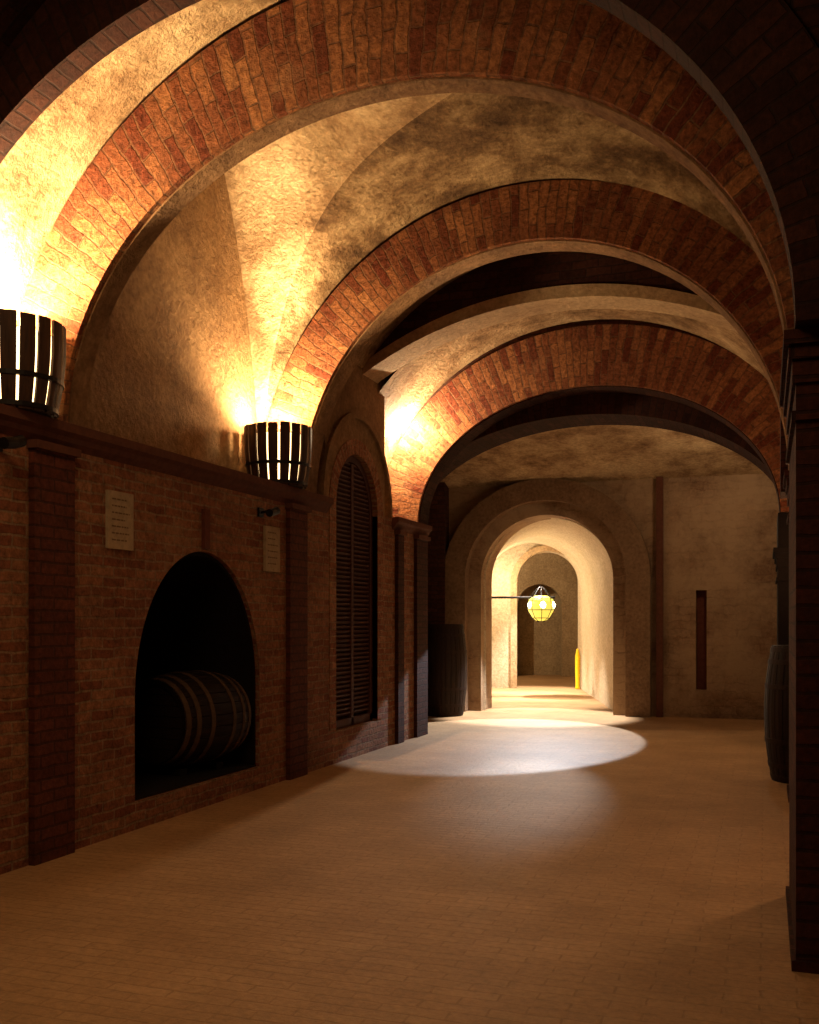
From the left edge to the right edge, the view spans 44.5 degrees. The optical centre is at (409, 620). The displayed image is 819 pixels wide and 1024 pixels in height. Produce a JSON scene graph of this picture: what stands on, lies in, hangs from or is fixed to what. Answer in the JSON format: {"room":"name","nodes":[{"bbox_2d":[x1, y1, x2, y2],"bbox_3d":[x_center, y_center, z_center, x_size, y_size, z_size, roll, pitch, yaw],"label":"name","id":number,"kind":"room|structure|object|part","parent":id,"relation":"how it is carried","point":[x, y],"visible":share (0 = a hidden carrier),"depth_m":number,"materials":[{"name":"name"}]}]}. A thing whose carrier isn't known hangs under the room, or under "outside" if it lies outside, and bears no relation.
{"room":"wine cellar","nodes":[
{"label":"wine cellar","id":0,"kind":"room"},
{"bbox_2d":[0,0,45,58],"bbox_3d":[-1.615,-2.575,1.636,5.400,2.650,7.000,0,0,20],"label":"ceiling","id":1,"kind":"structure","parent":0,"point":[14,14],"depth_m":5.42,"materials":[{"name":"brick"}]},
{"bbox_2d":[0,0,286,318],"bbox_3d":[-0.282,-2.500,5.386,5.360,2.500,0.760,0,0,20],"label":"ceiling","id":2,"kind":"structure","parent":0,"point":[39,174],"depth_m":6.09,"materials":[{"name":"paint"}]},
{"bbox_2d":[0,174,413,874],"bbox_3d":[-3.139,-1.950,6.486,1.740,6.900,15.120,0,0,20],"label":"wall","id":3,"kind":"structure","parent":0,"point":[115,589],"depth_m":8.23,"materials":[{"name":"brick"}]},
{"bbox_2d":[0,435,26,451],"bbox_3d":[-2.352,-1.039,5.826,0.185,0.108,0.179,0,0,20],"label":"wall spotlight","id":4,"kind":"object","parent":3,"relation":"attached to","point":[13,442],"visible":1,"depth_m":5.78,"materials":[{"name":"black metal"}]},
{"bbox_2d":[26,439,80,865],"bbox_3d":[-2.237,0.195,6.303,0.080,2.610,0.420,0,0,20],"label":"brick pilaster","id":5,"kind":"object","parent":3,"relation":"attached to","point":[51,465],"visible":1,"depth_m":6.26,"materials":[{"name":"brick"}]},
{"bbox_2d":[105,490,133,550],"bbox_3d":[-2.023,-0.700,6.986,0.027,0.400,0.290,0,0,20],"label":"wall plaque","id":6,"kind":"object","parent":3,"relation":"attached to","point":[119,506],"visible":1,"depth_m":6.96,"materials":[{"name":"beige paper"}]},
{"bbox_2d":[0,403,333,512],"bbox_3d":[-2.956,-1.186,4.723,0.385,0.152,11.920,0,0,20],"label":"trim","id":7,"kind":"structure","parent":3,"relation":"attached to","point":[14,421],"depth_m":7.21,"materials":[{"name":"wood"}]},
{"bbox_2d":[0,309,65,418],"bbox_3d":[-2.445,-1.546,6.139,0.640,0.568,0.640,0,0,20],"label":"lamp","id":8,"kind":"object","parent":7,"relation":"on","point":[32,361],"visible":0.85,"depth_m":5.93,"materials":[{"name":"brown wood"}]},
{"bbox_2d":[244,421,311,489],"bbox_3d":[-1.242,-1.546,9.463,0.640,0.568,0.640,0,0,20],"label":"lamp","id":9,"kind":"object","parent":7,"relation":"on","point":[284,457],"visible":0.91,"depth_m":9.21,"materials":[{"name":"brown wood"}]},
{"bbox_2d":[135,552,255,800],"bbox_3d":[-2.372,0.371,8.315,1.460,1.858,1.876,0,0,20],"label":"wall niche","id":10,"kind":"object","parent":3,"relation":"in","point":[197,618],"visible":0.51,"depth_m":8.94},
{"bbox_3d":[-1.984,1.224,8.623,0.520,0.120,0.520,0,0,31],"label":"cradle","id":11,"kind":"object","parent":10,"relation":"in","visible":0},
{"bbox_2d":[135,670,250,765],"bbox_3d":[-1.901,0.830,8.588,0.804,0.804,0.860,0,0,29],"label":"wine cask","id":12,"kind":"object","parent":11,"relation":"on","point":[183,718],"visible":0.94,"depth_m":8.27,"materials":[{"name":"brown wood"}]},
{"bbox_2d":[257,507,279,516],"bbox_3d":[-1.260,-0.969,8.898,0.185,0.108,0.179,0,0,20],"label":"wall spotlight","id":13,"kind":"object","parent":3,"relation":"attached to","point":[274,511],"visible":1,"depth_m":8.90,"materials":[{"name":"black metal"}]},
{"bbox_3d":[-1.331,-0.970,8.943,0.020,0.080,0.080,0,0,20],"label":"mounting plate","id":14,"kind":"part","parent":13,"relation":"part of","materials":[{"name":"black metal"}]},
{"bbox_2d":[263,525,279,571],"bbox_3d":[-1.258,-0.655,9.139,0.027,0.410,0.280,0,0,20],"label":"wall plaque","id":15,"kind":"object","parent":3,"relation":"attached to","point":[271,535],"visible":1,"depth_m":9.11,"materials":[{"name":"beige paper"}]},
{"bbox_2d":[285,503,311,779],"bbox_3d":[-1.064,0.195,9.601,0.080,2.610,0.420,0,0,20],"label":"brick pilaster","id":16,"kind":"object","parent":3,"relation":"attached to","point":[296,514],"visible":1,"depth_m":9.57,"materials":[{"name":"brick"}]},
{"bbox_2d":[336,455,371,728],"bbox_3d":[-0.671,-0.340,11.128,0.080,3.000,1.200,0,0,20],"label":"window shutter","id":17,"kind":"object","parent":3,"relation":"in","point":[353,500],"depth_m":11.11,"materials":[{"name":"brown wood"}]},
{"bbox_2d":[317,412,392,517],"bbox_3d":[-0.601,-1.770,11.124,0.135,1.060,2.000,0,0,20],"label":"trim","id":18,"kind":"structure","parent":3,"relation":"attached to","point":[325,456],"depth_m":10.82,"materials":[{"name":"brick"}]},
{"bbox_2d":[329,439,382,730],"bbox_3d":[-0.621,-0.435,11.110,0.108,3.150,1.540,0,0,20],"label":"trim","id":19,"kind":"structure","parent":3,"relation":"attached to","point":[354,447],"depth_m":10.96,"materials":[{"name":"wood"}]},
{"bbox_2d":[394,530,406,743],"bbox_3d":[-0.105,0.195,12.301,0.080,2.610,0.250,0,0,20],"label":"brick pilaster","id":20,"kind":"object","parent":3,"relation":"attached to","point":[399,534],"visible":1,"depth_m":12.24,"materials":[{"name":"brick"}]},
{"bbox_2d":[392,517,431,535],"bbox_3d":[-0.096,-1.186,12.770,0.385,0.152,1.300,0,0,20],"label":"trim","id":21,"kind":"structure","parent":3,"relation":"attached to","point":[398,523],"depth_m":12.60,"materials":[{"name":"stone"}]},
{"bbox_2d":[413,535,430,737],"bbox_3d":[0.167,0.195,13.064,0.080,2.610,0.470,0,0,20],"label":"brick pilaster","id":22,"kind":"object","parent":3,"relation":"attached to","point":[420,541],"visible":1,"depth_m":12.98,"materials":[{"name":"brick"}]},
{"bbox_2d":[17,0,793,426],"bbox_3d":[-0.044,-3.325,5.773,6.550,4.150,0.210,0,0,20],"label":"brick arch","id":23,"kind":"object","parent":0,"point":[294,65],"visible":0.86,"depth_m":5.81,"materials":[{"name":"brown brick"}]},
{"bbox_2d":[0,675,818,1023],"bbox_3d":[1.334,1.560,14.649,11.700,0.120,33.500,0,0,20],"label":"floor","id":24,"kind":"structure","parent":0,"point":[544,854],"depth_m":5.54,"materials":[{"name":"tile"}]},
{"bbox_2d":[428,624,466,716],"bbox_3d":[0.550,0.775,15.936,0.740,1.450,0.744,0,0,20],"label":"wine cask","id":25,"kind":"object","parent":24,"relation":"on","point":[447,652],"visible":0.77,"depth_m":15.63,"materials":[{"name":"brown wood"}]},
{"bbox_2d":[575,648,579,688],"bbox_3d":[3.708,1.050,22.045,0.120,0.900,0.120,0,0,20],"label":"post","id":26,"kind":"object","parent":24,"relation":"on","point":[577,656],"visible":1,"depth_m":22.00,"materials":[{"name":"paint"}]},
{"bbox_2d":[764,645,788,783],"bbox_3d":[3.722,0.865,9.396,0.740,1.270,0.744,0,0,20],"label":"wine cask","id":27,"kind":"object","parent":24,"relation":"on","point":[776,695],"visible":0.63,"depth_m":9.25,"materials":[{"name":"brown wood"}]},
{"bbox_2d":[773,512,788,644],"bbox_3d":[4.730,0.130,11.903,0.760,2.740,1.300,0,0,20],"label":"brick pier","id":28,"kind":"object","parent":24,"relation":"on","point":[781,552],"visible":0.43,"depth_m":11.43,"materials":[{"name":"brown brick"}]},
{"bbox_2d":[783,470,788,802],"bbox_3d":[3.544,0.130,8.477,0.700,2.740,0.750,0,0,20],"label":"brick pier","id":29,"kind":"object","parent":24,"relation":"on","point":[786,472],"visible":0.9,"depth_m":8.40,"materials":[{"name":"brown brick"}]},
{"bbox_2d":[779,327,818,973],"bbox_3d":[2.186,0.130,4.768,0.775,2.740,1.350,0,0,20],"label":"brick pier","id":30,"kind":"object","parent":24,"relation":"on","point":[799,382],"visible":1,"depth_m":4.28,"materials":[{"name":"brown brick"}]},
{"bbox_2d":[0,0,818,328],"bbox_3d":[-0.340,-3.325,4.939,6.550,4.150,0.160,0,0,20],"label":"brick arch","id":31,"kind":"object","parent":30,"relation":"on","point":[757,60],"visible":0.94,"depth_m":4.26,"materials":[{"name":"brown brick"}]},
{"bbox_2d":[357,267,477,367],"bbox_3d":[1.336,-2.610,9.937,5.400,2.720,1.380,0,0,20],"label":"ceiling","id":32,"kind":"structure","parent":0,"point":[380,339],"depth_m":11.05,"materials":[{"name":"paint"}]},
{"bbox_2d":[427,482,448,623],"bbox_3d":[-0.403,-0.450,17.108,2.180,3.900,0.250,0,0,20],"label":"wall","id":33,"kind":"structure","parent":0,"point":[438,546],"depth_m":16.67,"materials":[{"name":"brick"}]},
{"bbox_2d":[224,93,754,421],"bbox_3d":[0.455,-3.185,7.459,5.360,3.870,3.380,0,0,20],"label":"ceiling","id":34,"kind":"structure","parent":0,"point":[312,203],"depth_m":8.78,"materials":[{"name":"paint"}]},
{"bbox_2d":[267,179,788,492],"bbox_3d":[1.157,-3.325,9.151,6.550,4.150,0.320,0,0,20],"label":"brick arch","id":35,"kind":"object","parent":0,"point":[667,236],"visible":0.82,"depth_m":9.08,"materials":[{"name":"brown brick"}]},
{"bbox_2d":[492,544,579,687],"bbox_3d":[2.663,-0.600,22.645,6.600,4.200,0.450,0,0,4],"label":"wall","id":36,"kind":"structure","parent":0,"point":[504,564],"depth_m":22.46,"materials":[{"name":"beige paint"}]},
{"bbox_2d":[511,545,563,687],"bbox_3d":[3.103,-0.100,22.348,1.680,3.200,0.120,0,0,4],"label":"trim","id":37,"kind":"structure","parent":36,"relation":"attached to","point":[543,548],"depth_m":22.34,"materials":[{"name":"paint"}]},
{"bbox_2d":[375,251,698,353],"bbox_3d":[1.728,-3.595,10.742,6.400,1.610,0.500,0,0,20],"label":"vaulted ceiling","id":38,"kind":"structure","parent":0,"point":[520,273],"depth_m":10.64,"materials":[{"name":"brick"}]},
{"bbox_2d":[363,284,736,382],"bbox_3d":[1.615,-3.095,10.723,4.700,0.850,0.450,0,0,20],"label":"trim","id":39,"kind":"structure","parent":38,"relation":"attached to","point":[456,324],"depth_m":10.71,"materials":[{"name":"paint"}]},
{"bbox_2d":[517,553,577,675],"bbox_3d":[2.863,-0.650,25.463,6.600,4.300,5.300,0,0,4],"label":"wall","id":40,"kind":"structure","parent":0,"point":[549,647],"depth_m":27.27,"materials":[{"name":"paint"}]},
{"bbox_2d":[484,518,612,709],"bbox_3d":[2.645,-0.300,19.574,2.800,3.600,5.680,0,0,4],"label":"wall","id":41,"kind":"structure","parent":0,"point":[591,562],"depth_m":18.79,"materials":[{"name":"beige paint"}]},
{"bbox_2d":[492,586,554,621],"bbox_3d":[2.212,-0.337,19.939,1.385,0.725,0.565,0,0,4],"label":"lantern","id":42,"kind":"object","parent":41,"relation":"attached to","point":[540,608],"visible":0.99,"depth_m":19.77,"materials":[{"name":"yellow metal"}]},
{"bbox_3d":[2.619,-0.330,19.917,0.552,0.710,0.552,0,0,4],"label":"iron frame","id":43,"kind":"part","parent":42,"relation":"part of","materials":[{"name":"black metal"}]},
{"bbox_3d":[2.619,-0.250,19.917,0.520,0.500,0.520,0,0,4],"label":"lamp shade","id":44,"kind":"part","parent":42,"relation":"part of","materials":[{"name":"yellow glass"}]},
{"bbox_3d":[2.625,-0.320,19.692,0.130,0.160,0.130,0,0,4],"label":"bulb","id":45,"kind":"part","parent":42,"relation":"part of","materials":[{"name":"white glass"}]},
{"bbox_2d":[379,309,766,465],"bbox_3d":[1.925,-2.460,11.595,5.400,2.420,1.340,0,0,20],"label":"ceiling","id":46,"kind":"structure","parent":0,"point":[410,387],"depth_m":12.08,"materials":[{"name":"paint"}]},
{"bbox_2d":[385,319,788,524],"bbox_3d":[2.294,-3.325,12.350,6.550,4.150,0.410,0,0,20],"label":"brick arch","id":47,"kind":"object","parent":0,"point":[555,362],"visible":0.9,"depth_m":12.24,"materials":[{"name":"brown brick"}]},
{"bbox_2d":[441,425,764,487],"bbox_3d":[2.161,-2.570,14.886,8.500,0.700,2.800,0,0,20],"label":"ceiling","id":48,"kind":"structure","parent":0,"point":[594,453],"depth_m":15.15,"materials":[{"name":"paint"}]},
{"bbox_2d":[439,393,773,483],"bbox_3d":[2.502,-3.325,12.934,6.550,4.150,0.750,0,0,20],"label":"brick arch","id":49,"kind":"object","parent":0,"point":[593,409],"visible":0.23,"depth_m":12.66,"materials":[{"name":"brown brick"}]},
{"bbox_2d":[449,474,778,719],"bbox_3d":[2.731,-0.800,16.488,8.500,4.600,0.700,0,0,20],"label":"wall","id":50,"kind":"structure","parent":0,"point":[720,532],"depth_m":15.54,"materials":[{"name":"beige paint"}]},
{"bbox_2d":[445,478,651,716],"bbox_3d":[2.187,-0.400,16.214,3.380,3.800,0.220,0,0,20],"label":"trim","id":51,"kind":"structure","parent":50,"relation":"attached to","point":[638,575],"depth_m":15.81,"materials":[{"name":"beige paint"}]},
{"bbox_2d":[656,477,662,716],"bbox_3d":[3.919,-0.375,15.651,0.100,3.750,0.120,0,0,20],"label":"trim","id":52,"kind":"structure","parent":50,"relation":"attached to","point":[659,480],"depth_m":15.60,"materials":[{"name":"stone"}]},
{"bbox_2d":[697,590,706,689],"bbox_3d":[4.575,0.295,15.646,0.200,1.590,0.050,0,0,20],"label":"window","id":53,"kind":"structure","parent":50,"relation":"in","point":[701,594],"depth_m":15.62,"materials":[{"name":"black"}]},
{"bbox_2d":[780,416,787,498],"bbox_3d":[3.945,-2.080,9.954,0.475,1.640,0.600,0,0,20],"label":"wall","id":54,"kind":"structure","parent":0,"point":[783,466],"depth_m":9.75,"materials":[{"name":"brick"}]}
]}

